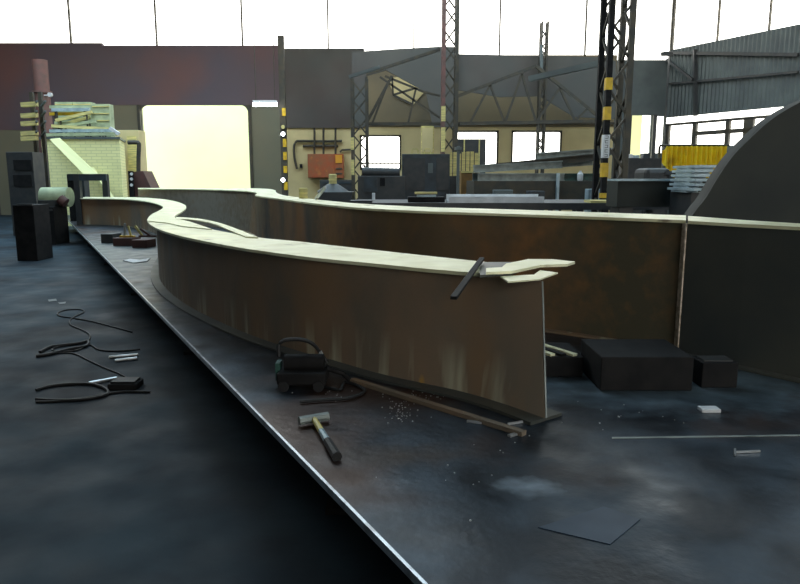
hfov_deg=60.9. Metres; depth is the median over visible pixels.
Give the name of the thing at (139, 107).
door frame
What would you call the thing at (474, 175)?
steel beam
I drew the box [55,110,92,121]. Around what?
plank
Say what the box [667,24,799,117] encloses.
wall
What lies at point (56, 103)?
crate
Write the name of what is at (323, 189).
rod
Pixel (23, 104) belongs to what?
stock
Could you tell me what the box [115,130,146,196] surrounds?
tall cabinet
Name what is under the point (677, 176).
steel plate
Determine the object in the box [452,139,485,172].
storage rack
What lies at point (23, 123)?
stock
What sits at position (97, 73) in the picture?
wall
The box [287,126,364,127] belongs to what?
trim
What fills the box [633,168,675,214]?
motor housing
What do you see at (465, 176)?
wooden box
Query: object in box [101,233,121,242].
steel packer
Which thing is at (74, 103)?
crate
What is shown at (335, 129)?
pipe
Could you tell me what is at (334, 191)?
machine
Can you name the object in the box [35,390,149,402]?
cable
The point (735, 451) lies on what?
bolt
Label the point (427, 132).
locker
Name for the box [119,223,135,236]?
clamp
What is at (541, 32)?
lattice column
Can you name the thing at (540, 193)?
block
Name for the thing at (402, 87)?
gable panel
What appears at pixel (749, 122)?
window
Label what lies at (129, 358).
rod
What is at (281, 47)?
wall column
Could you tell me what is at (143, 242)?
steel packer
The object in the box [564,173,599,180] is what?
steel beam
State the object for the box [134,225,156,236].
clamp
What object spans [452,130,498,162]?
window
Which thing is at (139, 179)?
guard
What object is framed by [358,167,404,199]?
lathe
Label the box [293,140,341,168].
pipe
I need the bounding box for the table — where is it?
[619,158,661,178]
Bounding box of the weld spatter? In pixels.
[292,390,683,520]
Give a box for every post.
[454,146,461,193]
[693,49,697,115]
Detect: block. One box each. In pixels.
[492,190,512,193]
[526,191,544,198]
[545,342,583,376]
[581,339,693,390]
[584,189,599,211]
[692,356,738,387]
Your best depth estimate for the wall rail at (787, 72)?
25.96 m
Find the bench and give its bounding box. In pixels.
[359,199,668,213]
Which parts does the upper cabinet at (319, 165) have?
door, notice panel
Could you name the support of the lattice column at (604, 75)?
on the floor
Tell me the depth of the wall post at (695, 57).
27.59 m
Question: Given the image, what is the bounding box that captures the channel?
[446,194,543,202]
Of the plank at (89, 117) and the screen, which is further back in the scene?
the plank at (89, 117)
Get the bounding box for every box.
[459,171,472,193]
[640,153,649,157]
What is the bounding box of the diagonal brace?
[665,58,693,80]
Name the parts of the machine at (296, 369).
control panel, hose handle, motor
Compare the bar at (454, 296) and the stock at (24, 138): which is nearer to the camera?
the bar at (454, 296)
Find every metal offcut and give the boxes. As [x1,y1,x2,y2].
[123,258,149,262]
[697,406,720,412]
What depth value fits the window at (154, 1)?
28.47 m
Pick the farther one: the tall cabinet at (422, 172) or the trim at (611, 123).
the trim at (611, 123)
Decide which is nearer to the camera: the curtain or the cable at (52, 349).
the cable at (52, 349)
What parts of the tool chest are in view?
drawer, drawer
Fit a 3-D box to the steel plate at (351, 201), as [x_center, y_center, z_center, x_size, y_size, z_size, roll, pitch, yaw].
[-0.689,-1.623,12.174,0.388,0.040,0.450,0,10,0]
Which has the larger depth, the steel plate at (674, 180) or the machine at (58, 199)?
the machine at (58, 199)
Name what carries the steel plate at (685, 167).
on the steel plate at (673, 171)
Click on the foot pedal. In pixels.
(119, 383)
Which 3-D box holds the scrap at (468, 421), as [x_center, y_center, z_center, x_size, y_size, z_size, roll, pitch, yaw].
[0.359,0.618,3.233,0.082,0.010,0.012,3,10,19]
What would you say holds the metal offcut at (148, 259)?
on the platform
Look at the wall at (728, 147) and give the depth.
29.05 m
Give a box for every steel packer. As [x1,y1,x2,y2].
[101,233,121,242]
[113,237,140,245]
[132,238,155,247]
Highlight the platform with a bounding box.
[68,215,799,583]
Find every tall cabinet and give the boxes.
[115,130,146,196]
[402,154,449,198]
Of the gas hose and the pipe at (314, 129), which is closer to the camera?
the gas hose
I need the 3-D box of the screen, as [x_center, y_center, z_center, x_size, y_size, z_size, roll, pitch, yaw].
[1.868,-2.990,20.335,0.893,2.373,0.100,0,10,0]
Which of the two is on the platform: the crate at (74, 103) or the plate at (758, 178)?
the plate at (758, 178)
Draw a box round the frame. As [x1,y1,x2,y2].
[67,174,109,224]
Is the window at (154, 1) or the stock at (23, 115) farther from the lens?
the window at (154, 1)
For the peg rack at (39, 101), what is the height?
4.011 m
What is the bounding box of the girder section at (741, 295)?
[679,216,799,382]
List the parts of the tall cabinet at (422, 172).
door, handle, door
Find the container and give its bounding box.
[606,179,705,212]
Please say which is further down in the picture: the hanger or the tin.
the tin
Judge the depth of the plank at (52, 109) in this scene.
23.11 m
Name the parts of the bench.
leg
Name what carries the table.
on the floor
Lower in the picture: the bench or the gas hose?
the gas hose
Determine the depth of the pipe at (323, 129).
29.07 m
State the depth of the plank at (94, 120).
22.74 m
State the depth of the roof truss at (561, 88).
25.16 m
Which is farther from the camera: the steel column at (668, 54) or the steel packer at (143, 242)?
the steel column at (668, 54)
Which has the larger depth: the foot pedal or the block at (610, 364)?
the foot pedal
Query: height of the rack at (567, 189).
1.531 m
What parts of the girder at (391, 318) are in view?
splice plate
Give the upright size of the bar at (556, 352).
0.014 m
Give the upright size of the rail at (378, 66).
0.402 m
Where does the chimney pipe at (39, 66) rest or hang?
on the floor
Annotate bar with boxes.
[350,378,525,436]
[415,192,436,193]
[417,195,435,196]
[450,257,483,299]
[545,344,576,356]
[545,347,565,356]
[545,350,554,356]
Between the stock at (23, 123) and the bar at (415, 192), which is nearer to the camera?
the bar at (415, 192)
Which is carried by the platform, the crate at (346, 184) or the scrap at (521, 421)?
the scrap at (521, 421)
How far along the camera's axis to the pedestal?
9.01 m
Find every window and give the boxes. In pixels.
[67,0,799,56]
[360,135,400,169]
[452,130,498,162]
[511,130,561,161]
[665,115,768,147]
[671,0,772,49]
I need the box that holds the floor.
[0,215,413,583]
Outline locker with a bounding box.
[421,126,433,153]
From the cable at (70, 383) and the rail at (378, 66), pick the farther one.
the rail at (378, 66)
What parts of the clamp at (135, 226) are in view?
arm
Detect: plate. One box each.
[350,200,372,202]
[538,506,639,544]
[584,200,605,202]
[667,187,701,191]
[669,183,704,187]
[670,179,707,182]
[671,174,710,178]
[672,170,712,173]
[673,165,716,169]
[684,100,799,222]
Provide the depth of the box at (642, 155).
19.83 m
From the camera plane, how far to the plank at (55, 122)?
22.96 m
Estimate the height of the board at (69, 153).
1.232 m
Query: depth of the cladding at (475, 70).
26.39 m
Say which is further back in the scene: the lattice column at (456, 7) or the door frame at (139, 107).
the door frame at (139, 107)
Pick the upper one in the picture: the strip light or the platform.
the strip light
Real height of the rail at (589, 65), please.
0.491 m
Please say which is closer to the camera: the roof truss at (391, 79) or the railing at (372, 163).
the roof truss at (391, 79)
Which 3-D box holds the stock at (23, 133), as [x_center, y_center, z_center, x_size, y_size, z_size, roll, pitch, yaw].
[-10.501,-4.492,19.273,0.435,0.147,0.160,0,10,0]
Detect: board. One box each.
[50,138,96,173]
[92,168,113,196]
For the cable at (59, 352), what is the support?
on the floor
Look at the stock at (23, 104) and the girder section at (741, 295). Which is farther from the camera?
the stock at (23, 104)
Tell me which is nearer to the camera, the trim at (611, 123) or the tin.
the tin
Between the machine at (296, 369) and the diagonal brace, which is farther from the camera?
the diagonal brace
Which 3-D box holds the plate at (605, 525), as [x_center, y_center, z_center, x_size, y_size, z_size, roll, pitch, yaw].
[0.640,0.780,2.292,0.224,0.003,0.287,9,13,43]
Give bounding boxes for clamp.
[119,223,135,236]
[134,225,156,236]
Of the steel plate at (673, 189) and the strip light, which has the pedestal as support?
the steel plate at (673, 189)
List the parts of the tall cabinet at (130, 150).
door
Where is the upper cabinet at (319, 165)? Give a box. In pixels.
[308,154,343,177]
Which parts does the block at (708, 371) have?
plate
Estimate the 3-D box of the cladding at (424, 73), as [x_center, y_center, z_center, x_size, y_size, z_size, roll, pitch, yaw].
[0.195,-7.920,26.313,4.131,3.000,0.120,0,10,0]
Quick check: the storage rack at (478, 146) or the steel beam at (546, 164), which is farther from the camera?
the storage rack at (478, 146)
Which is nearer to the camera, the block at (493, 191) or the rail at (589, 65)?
the block at (493, 191)
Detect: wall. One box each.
[0,43,669,214]
[630,116,641,154]
[664,146,732,214]
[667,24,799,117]
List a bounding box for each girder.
[80,197,574,425]
[138,188,687,347]
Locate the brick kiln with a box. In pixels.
[39,137,127,225]
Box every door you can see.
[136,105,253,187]
[629,115,656,157]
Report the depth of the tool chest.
18.76 m
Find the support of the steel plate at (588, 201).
on the bench
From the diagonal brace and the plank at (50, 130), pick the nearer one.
the plank at (50, 130)
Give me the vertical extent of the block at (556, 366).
0.121 m
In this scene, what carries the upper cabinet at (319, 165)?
attached to the wall at (97, 73)
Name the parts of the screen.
panel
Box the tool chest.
[6,152,45,235]
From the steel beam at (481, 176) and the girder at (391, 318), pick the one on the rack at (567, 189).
the steel beam at (481, 176)
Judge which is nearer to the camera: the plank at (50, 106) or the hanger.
the plank at (50, 106)
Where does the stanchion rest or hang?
on the floor
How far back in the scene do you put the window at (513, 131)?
29.25 m
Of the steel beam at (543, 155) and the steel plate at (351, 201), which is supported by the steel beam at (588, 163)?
the steel beam at (543, 155)
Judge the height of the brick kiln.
2.936 m
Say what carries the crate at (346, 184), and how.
on the floor
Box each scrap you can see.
[467,420,481,423]
[507,432,517,437]
[508,420,522,424]
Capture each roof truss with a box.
[366,48,440,125]
[458,64,594,124]
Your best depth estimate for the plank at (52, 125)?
22.65 m
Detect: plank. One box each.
[46,132,116,136]
[49,105,90,108]
[49,112,90,115]
[49,129,111,132]
[51,108,90,111]
[51,124,108,128]
[53,119,96,128]
[54,121,105,126]
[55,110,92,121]
[68,116,90,122]
[109,127,119,134]
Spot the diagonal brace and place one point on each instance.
(671, 62)
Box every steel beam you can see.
[472,173,477,180]
[473,161,562,172]
[477,154,592,172]
[477,173,564,180]
[479,161,592,172]
[536,148,611,158]
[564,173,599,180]
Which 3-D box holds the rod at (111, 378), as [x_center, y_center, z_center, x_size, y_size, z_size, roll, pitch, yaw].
[-2.358,0.703,5.401,0.213,0.026,0.026,-8,12,-39]
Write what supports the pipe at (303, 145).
attached to the wall at (97, 73)
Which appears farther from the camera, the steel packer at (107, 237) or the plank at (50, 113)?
the plank at (50, 113)
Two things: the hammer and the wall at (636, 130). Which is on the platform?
the hammer
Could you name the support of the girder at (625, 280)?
on the platform
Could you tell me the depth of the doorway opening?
37.19 m
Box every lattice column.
[350,77,368,199]
[440,0,459,172]
[535,21,548,172]
[591,0,636,211]
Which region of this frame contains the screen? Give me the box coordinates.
[449,151,477,193]
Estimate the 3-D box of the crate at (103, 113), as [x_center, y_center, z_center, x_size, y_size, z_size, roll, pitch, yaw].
[-10.100,-5.798,23.120,0.634,1.119,0.380,0,10,0]
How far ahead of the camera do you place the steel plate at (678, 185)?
8.73 m
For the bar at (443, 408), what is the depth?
3.40 m
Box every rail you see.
[348,65,379,78]
[528,60,597,81]
[669,71,798,84]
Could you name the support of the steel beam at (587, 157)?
on the steel beam at (474, 175)
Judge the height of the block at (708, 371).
0.151 m
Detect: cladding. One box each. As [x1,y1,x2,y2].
[352,47,453,126]
[459,54,615,118]
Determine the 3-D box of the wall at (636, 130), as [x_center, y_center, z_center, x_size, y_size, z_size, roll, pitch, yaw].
[10.419,-6.195,31.509,1.343,5.000,0.200,0,10,0]
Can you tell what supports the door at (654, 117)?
in the wall at (97, 73)
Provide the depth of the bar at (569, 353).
4.05 m
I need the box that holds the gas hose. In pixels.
[300,380,365,402]
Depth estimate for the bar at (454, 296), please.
3.21 m
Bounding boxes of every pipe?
[31,59,52,152]
[127,140,140,171]
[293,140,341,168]
[303,145,337,146]
[313,128,315,153]
[322,128,324,153]
[334,128,336,153]
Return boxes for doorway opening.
[143,105,249,187]
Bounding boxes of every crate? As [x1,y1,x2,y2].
[55,102,73,136]
[73,102,94,136]
[90,104,114,136]
[320,180,351,190]
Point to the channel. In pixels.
(450, 198)
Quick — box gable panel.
[390,77,422,104]
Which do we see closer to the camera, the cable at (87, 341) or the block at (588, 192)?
the cable at (87, 341)
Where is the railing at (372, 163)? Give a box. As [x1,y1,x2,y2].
[363,162,398,167]
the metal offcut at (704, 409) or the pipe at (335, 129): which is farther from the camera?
the pipe at (335, 129)
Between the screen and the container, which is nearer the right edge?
the container
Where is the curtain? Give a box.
[658,144,729,177]
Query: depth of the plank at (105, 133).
22.46 m
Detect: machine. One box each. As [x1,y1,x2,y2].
[38,187,74,244]
[275,337,350,391]
[317,174,354,202]
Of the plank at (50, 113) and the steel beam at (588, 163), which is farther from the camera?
the plank at (50, 113)
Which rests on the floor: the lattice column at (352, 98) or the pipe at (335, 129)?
the lattice column at (352, 98)
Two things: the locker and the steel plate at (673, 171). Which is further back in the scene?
the locker
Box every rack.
[29,92,50,186]
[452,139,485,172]
[466,181,599,210]
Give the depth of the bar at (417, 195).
12.23 m
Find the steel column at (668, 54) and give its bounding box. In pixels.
[661,52,672,167]
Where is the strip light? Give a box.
[252,0,277,105]
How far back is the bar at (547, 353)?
3.98 m
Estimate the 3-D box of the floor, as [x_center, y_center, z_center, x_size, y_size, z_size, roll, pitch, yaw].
[-0.400,-0.258,12.124,34.800,0.300,36.600,0,10,0]
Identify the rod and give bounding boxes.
[89,377,115,382]
[109,353,137,357]
[115,357,136,361]
[315,186,325,199]
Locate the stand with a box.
[408,196,444,201]
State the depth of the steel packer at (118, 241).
11.65 m
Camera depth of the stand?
12.19 m
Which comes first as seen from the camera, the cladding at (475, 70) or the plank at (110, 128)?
the plank at (110, 128)
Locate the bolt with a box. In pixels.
[734,448,760,455]
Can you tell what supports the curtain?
on the floor
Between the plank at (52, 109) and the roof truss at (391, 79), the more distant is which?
the roof truss at (391, 79)
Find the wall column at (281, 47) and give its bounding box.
[277,35,288,195]
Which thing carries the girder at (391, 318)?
on the platform
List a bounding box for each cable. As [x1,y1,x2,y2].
[35,382,109,401]
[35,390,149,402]
[36,340,89,357]
[51,309,139,351]
[57,352,125,376]
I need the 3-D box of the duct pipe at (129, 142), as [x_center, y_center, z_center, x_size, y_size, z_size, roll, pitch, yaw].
[-8.707,-3.597,22.515,0.428,2.799,0.140,0,10,0]
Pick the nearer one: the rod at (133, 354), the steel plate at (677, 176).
the rod at (133, 354)
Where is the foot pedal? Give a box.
[107,377,143,389]
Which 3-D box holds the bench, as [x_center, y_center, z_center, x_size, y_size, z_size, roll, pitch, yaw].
[2.205,-1.148,12.989,6.089,1.168,2.000,0,10,0]
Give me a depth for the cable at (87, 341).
6.42 m
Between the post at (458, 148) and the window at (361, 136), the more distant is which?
the window at (361, 136)
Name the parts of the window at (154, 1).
wall rail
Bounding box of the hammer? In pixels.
[297,412,341,460]
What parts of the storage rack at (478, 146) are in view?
post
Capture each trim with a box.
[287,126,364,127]
[458,122,614,124]
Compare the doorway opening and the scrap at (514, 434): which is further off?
the doorway opening
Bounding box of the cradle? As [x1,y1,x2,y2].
[54,111,106,136]
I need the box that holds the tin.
[577,171,582,180]
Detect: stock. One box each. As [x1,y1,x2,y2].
[20,102,38,106]
[20,113,38,117]
[20,121,38,125]
[20,131,38,135]
[20,136,38,140]
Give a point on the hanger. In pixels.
(540, 46)
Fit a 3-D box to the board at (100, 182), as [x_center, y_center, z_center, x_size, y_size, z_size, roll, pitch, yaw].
[-9.546,-3.172,22.460,1.361,1.852,0.160,3,10,15]
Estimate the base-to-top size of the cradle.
1.009 m
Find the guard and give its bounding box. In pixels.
[128,171,159,196]
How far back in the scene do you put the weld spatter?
3.34 m
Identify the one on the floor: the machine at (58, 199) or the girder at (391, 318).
the machine at (58, 199)
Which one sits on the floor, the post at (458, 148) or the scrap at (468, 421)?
the post at (458, 148)
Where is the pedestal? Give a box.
[669,191,699,222]
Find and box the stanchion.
[555,173,559,210]
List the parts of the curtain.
post, rail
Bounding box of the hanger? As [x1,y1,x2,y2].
[539,45,542,68]

